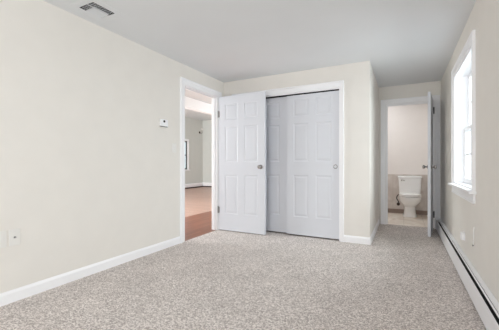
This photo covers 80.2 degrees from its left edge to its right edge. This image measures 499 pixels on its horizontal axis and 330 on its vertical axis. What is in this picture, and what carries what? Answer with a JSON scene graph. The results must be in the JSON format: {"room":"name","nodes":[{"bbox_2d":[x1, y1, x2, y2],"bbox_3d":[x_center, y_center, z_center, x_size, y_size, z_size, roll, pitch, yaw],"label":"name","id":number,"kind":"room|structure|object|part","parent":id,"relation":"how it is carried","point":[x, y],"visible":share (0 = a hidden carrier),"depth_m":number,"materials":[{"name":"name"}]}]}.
{"room":"empty bedroom","nodes":[
{"label":"empty bedroom","id":0,"kind":"room"},
{"bbox_2d":[0,0,223,293],"bbox_3d":[-1.743,-0.149,2.239,0.100,2.298,8.763,0,0,28],"label":"wall","id":1,"kind":"structure","parent":0,"point":[90,174],"depth_m":2.58,"materials":[{"name":"paint"}]},
{"bbox_2d":[0,231,6,247],"bbox_3d":[-1.758,0.532,2.093,0.008,0.120,0.072,0,0,28],"label":"outlet plate","id":2,"kind":"object","parent":1,"relation":"attached to","point":[3,234],"visible":1,"depth_m":2.11,"materials":[{"name":"white plastic"}]},
{"bbox_2d":[9,228,19,245],"bbox_3d":[-1.714,0.532,2.167,0.018,0.120,0.072,0,0,28],"label":"plate","id":3,"kind":"object","parent":1,"relation":"attached to","point":[14,234],"visible":1,"depth_m":2.17,"materials":[{"name":"white plastic"}]},
{"bbox_2d":[0,236,180,306],"bbox_3d":[-2.299,0.956,1.048,0.014,0.088,6.137,0,0,28],"label":"baseboard","id":4,"kind":"structure","parent":1,"relation":"attached to","point":[8,297],"depth_m":2.58,"materials":[{"name":"paint"}]},
{"bbox_2d":[159,119,167,127],"bbox_3d":[-1.010,-0.490,3.498,0.038,0.092,0.132,0,0,28],"label":"thermostat","id":5,"kind":"object","parent":1,"relation":"attached to","point":[162,123],"visible":1,"depth_m":3.48,"materials":[{"name":"white plastic"}]},
{"bbox_2d":[180,77,221,242],"bbox_3d":[-0.703,-0.059,4.212,0.123,2.117,0.947,0,0,28],"label":"door frame","id":6,"kind":"structure","parent":1,"relation":"attached to","point":[185,83],"depth_m":4.28,"materials":[{"name":"paint"}]},
{"bbox_2d":[218,91,265,234],"bbox_3d":[-0.125,-0.021,4.365,0.789,2.018,0.171,0,0,28],"label":"door","id":7,"kind":"structure","parent":1,"relation":"in","point":[242,117],"depth_m":4.33,"materials":[{"name":"paint"}]},
{"bbox_2d":[185,117,202,183],"bbox_3d":[-4.108,-0.485,9.607,0.120,2.970,8.450,0,0,28],"label":"wall","id":8,"kind":"structure","parent":0,"point":[194,174],"depth_m":12.81,"materials":[{"name":"paint"}]},
{"bbox_2d":[185,139,188,170],"bbox_3d":[-2.836,-0.407,11.933,0.130,1.305,1.270,0,0,28],"label":"window","id":9,"kind":"structure","parent":8,"relation":"in","point":[186,140],"depth_m":12.38,"materials":[{"name":"paint"}]},
{"bbox_3d":[-2.876,-0.390,11.953,0.040,1.180,1.050,0,0,27],"label":"sash","id":10,"kind":"part","parent":9,"relation":"part of","materials":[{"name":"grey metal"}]},
{"bbox_2d":[185,182,202,188],"bbox_3d":[-3.209,0.898,11.129,0.066,0.196,4.780,0,0,28],"label":"baseboard heater","id":11,"kind":"object","parent":8,"relation":"attached to","point":[191,185],"visible":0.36,"depth_m":12.65,"materials":[{"name":"metal"}]},
{"bbox_2d":[185,96,211,114],"bbox_3d":[-0.498,-0.485,7.165,0.120,2.970,9.450,0,0,28],"label":"wall","id":12,"kind":"structure","parent":0,"point":[191,104],"depth_m":6.01,"materials":[{"name":"paint"}]},
{"bbox_2d":[185,109,211,120],"bbox_3d":[-2.188,-2.030,8.608,4.450,0.120,8.690,0,0,28],"label":"ceiling","id":13,"kind":"structure","parent":0,"point":[192,114],"depth_m":11.91,"materials":[{"name":"paint"}]},
{"bbox_2d":[203,120,211,182],"bbox_3d":[-0.209,-0.485,12.409,4.450,2.970,0.120,0,0,28],"label":"wall","id":14,"kind":"structure","parent":0,"point":[207,124],"depth_m":13.21,"materials":[{"name":"paint"}]},
{"bbox_2d":[203,182,211,186],"bbox_3d":[-0.376,0.898,12.389,3.928,0.196,0.066,0,0,28],"label":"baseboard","id":15,"kind":"structure","parent":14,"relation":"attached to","point":[205,184],"depth_m":13.14,"materials":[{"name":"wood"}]},
{"bbox_2d":[0,187,485,329],"bbox_3d":[-1.565,1.049,5.127,8.528,0.102,14.050,0,0,28],"label":"floor","id":16,"kind":"structure","parent":0,"point":[407,278],"depth_m":2.39,"materials":[{"name":"carpet"}]},
{"bbox_2d":[398,176,421,217],"bbox_3d":[3.070,0.611,5.674,0.424,0.774,0.679,0,0,28],"label":"toilet","id":17,"kind":"object","parent":16,"relation":"on","point":[409,186],"visible":1,"depth_m":5.70,"materials":[{"name":"white ceramic"}]},
{"bbox_3d":[3.176,0.428,5.879,0.400,0.330,0.205,0,0,27],"label":"tank","id":18,"kind":"part","parent":17,"relation":"part of","materials":[{"name":"white ceramic"}]},
{"bbox_3d":[3.175,0.243,5.876,0.424,0.039,0.224,0,0,27],"label":"tank lid","id":19,"kind":"part","parent":17,"relation":"part of","materials":[{"name":"white ceramic"}]},
{"bbox_3d":[3.019,0.557,5.577,0.368,0.025,0.455,0,0,27],"label":"lid","id":20,"kind":"part","parent":17,"relation":"part of","materials":[{"name":"white plastic"}]},
{"bbox_3d":[3.060,0.798,5.656,0.380,0.399,0.628,0,0,27],"label":"bowl","id":21,"kind":"part","parent":17,"relation":"part of","materials":[{"name":"white ceramic"}]},
{"bbox_2d":[43,0,475,104],"bbox_3d":[-0.636,-1.373,2.180,4.478,0.150,9.920,0,0,28],"label":"ceiling","id":22,"kind":"structure","parent":0,"point":[404,42],"depth_m":2.94,"materials":[{"name":"paint"}]},
{"bbox_2d":[68,0,124,21],"bbox_3d":[-1.280,-1.369,2.494,0.293,0.155,0.318,0,0,28],"label":"ceiling vent","id":23,"kind":"object","parent":22,"relation":"in","point":[96,9],"visible":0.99,"depth_m":2.51,"materials":[{"name":"metal"}]},
{"bbox_2d":[224,61,370,237],"bbox_3d":[0.574,-0.149,4.251,2.153,2.298,0.120,0,0,28],"label":"wall","id":24,"kind":"structure","parent":0,"point":[356,77],"depth_m":3.80,"materials":[{"name":"paint"}]},
{"bbox_2d":[232,80,343,241],"bbox_3d":[0.500,-0.045,4.277,1.684,2.091,0.143,0,0,28],"label":"door frame","id":25,"kind":"structure","parent":24,"relation":"attached to","point":[334,84],"depth_m":3.87,"materials":[{"name":"paint"}]},
{"bbox_2d":[266,89,338,98],"bbox_3d":[0.526,-0.986,4.283,1.524,0.010,0.108,0,0,28],"label":"door track","id":26,"kind":"object","parent":24,"relation":"attached to","point":[334,89],"visible":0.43,"depth_m":4.13,"materials":[{"name":"black"}]},
{"bbox_2d":[266,97,286,232],"bbox_3d":[0.203,0.001,4.462,0.775,1.962,0.038,0,0,28],"label":"door","id":27,"kind":"structure","parent":26,"relation":"hanging from","point":[276,108],"depth_m":4.35,"materials":[{"name":"paint"}]},
{"bbox_2d":[287,90,338,238],"bbox_3d":[0.862,0.004,4.069,0.728,1.955,0.038,0,0,28],"label":"door","id":28,"kind":"structure","parent":26,"relation":"hanging from","point":[313,118],"depth_m":4.05,"materials":[{"name":"paint"}]},
{"bbox_2d":[344,235,370,244],"bbox_3d":[1.367,0.956,3.763,0.325,0.088,0.014,0,0,28],"label":"baseboard","id":29,"kind":"structure","parent":24,"relation":"attached to","point":[347,238],"depth_m":3.76,"materials":[{"name":"paint"}]},
{"bbox_2d":[371,66,378,233],"bbox_3d":[1.815,-0.149,4.432,0.120,2.298,1.347,0,0,28],"label":"wall","id":30,"kind":"structure","parent":0,"point":[374,86],"depth_m":4.29,"materials":[{"name":"paint"}]},
{"bbox_2d":[370,219,378,244],"bbox_3d":[1.839,0.956,4.333,0.014,0.088,1.461,0,0,28],"label":"baseboard","id":31,"kind":"structure","parent":30,"relation":"attached to","point":[377,223],"depth_m":4.13,"materials":[{"name":"paint"}]},
{"bbox_2d":[388,103,427,174],"bbox_3d":[2.772,-0.149,6.313,1.928,2.298,0.120,0,0,28],"label":"wall","id":32,"kind":"structure","parent":0,"point":[407,124],"depth_m":6.01,"materials":[{"name":"paint"}]},
{"bbox_2d":[388,174,427,210],"bbox_3d":[2.796,0.599,6.228,1.808,0.798,0.010,0,0,28],"label":"wainscoting","id":33,"kind":"structure","parent":32,"relation":"attached to","point":[393,183],"depth_m":6.08,"materials":[{"name":"tile"}]},
{"bbox_2d":[388,208,427,214],"bbox_3d":[2.790,0.955,6.217,1.808,0.086,0.014,0,0,28],"label":"baseboard","id":34,"kind":"structure","parent":32,"relation":"attached to","point":[418,212],"depth_m":6.04,"materials":[{"name":"tile"}]},
{"bbox_2d":[379,81,440,223],"bbox_3d":[1.644,-0.149,5.348,3.038,2.298,0.120,0,0,28],"label":"wall","id":35,"kind":"structure","parent":0,"point":[418,89],"depth_m":4.82,"materials":[{"name":"paint"}]},
{"bbox_2d":[381,95,439,228],"bbox_3d":[2.604,-0.040,4.835,0.845,2.080,0.143,0,0,28],"label":"door frame","id":36,"kind":"structure","parent":35,"relation":"attached to","point":[413,100],"depth_m":4.80,"materials":[{"name":"paint"}]},
{"bbox_2d":[422,92,436,236],"bbox_3d":[2.659,-0.004,4.351,0.171,1.985,0.698,0,0,34],"label":"door","id":37,"kind":"structure","parent":35,"relation":"in","point":[429,166],"depth_m":4.07,"materials":[{"name":"paint"}]},
{"bbox_2d":[441,0,498,301],"bbox_3d":[1.385,-0.149,1.387,0.160,2.298,10.140,0,0,28],"label":"wall","id":38,"kind":"structure","parent":0,"point":[458,214],"depth_m":2.19,"materials":[{"name":"paint"}]},
{"bbox_2d":[448,29,476,203],"bbox_3d":[2.125,-0.382,2.868,0.210,1.393,1.276,0,0,28],"label":"window","id":39,"kind":"structure","parent":38,"relation":"in","point":[463,73],"depth_m":3.25,"materials":[{"name":"paint"}]},
{"bbox_3d":[2.055,0.223,2.904,0.052,0.026,1.276,0,0,27],"label":"sill","id":40,"kind":"part","parent":39,"relation":"part of","materials":[{"name":"paint"}]},
{"bbox_3d":[2.168,-0.102,2.845,0.032,0.599,0.984,0,0,27],"label":"sash","id":41,"kind":"part","parent":39,"relation":"part of","materials":[{"name":"paint"}]},
{"bbox_3d":[2.200,-0.667,2.829,0.032,0.619,0.984,0,0,27],"label":"sash","id":42,"kind":"part","parent":39,"relation":"part of","materials":[{"name":"paint"}]},
{"bbox_2d":[460,231,464,240],"bbox_3d":[2.017,0.675,2.805,0.028,0.076,0.072,0,0,28],"label":"electrical outlet","id":43,"kind":"object","parent":38,"relation":"attached to","point":[462,234],"visible":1,"depth_m":2.78,"materials":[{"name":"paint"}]},
{"bbox_2d":[435,218,498,329],"bbox_3d":[1.748,0.912,2.338,0.072,0.172,5.062,0,0,28],"label":"baseboard heater","id":44,"kind":"object","parent":38,"relation":"attached to","point":[484,301],"visible":1,"depth_m":2.22,"materials":[{"name":"metal"}]},
{"bbox_2d":[472,226,474,245],"bbox_3d":[1.817,0.582,2.405,0.014,0.169,0.039,0,0,20],"label":"cable","id":45,"kind":"object","parent":38,"relation":"attached to","point":[474,226],"visible":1,"depth_m":2.40,"materials":[{"name":"white plastic"}]}
]}

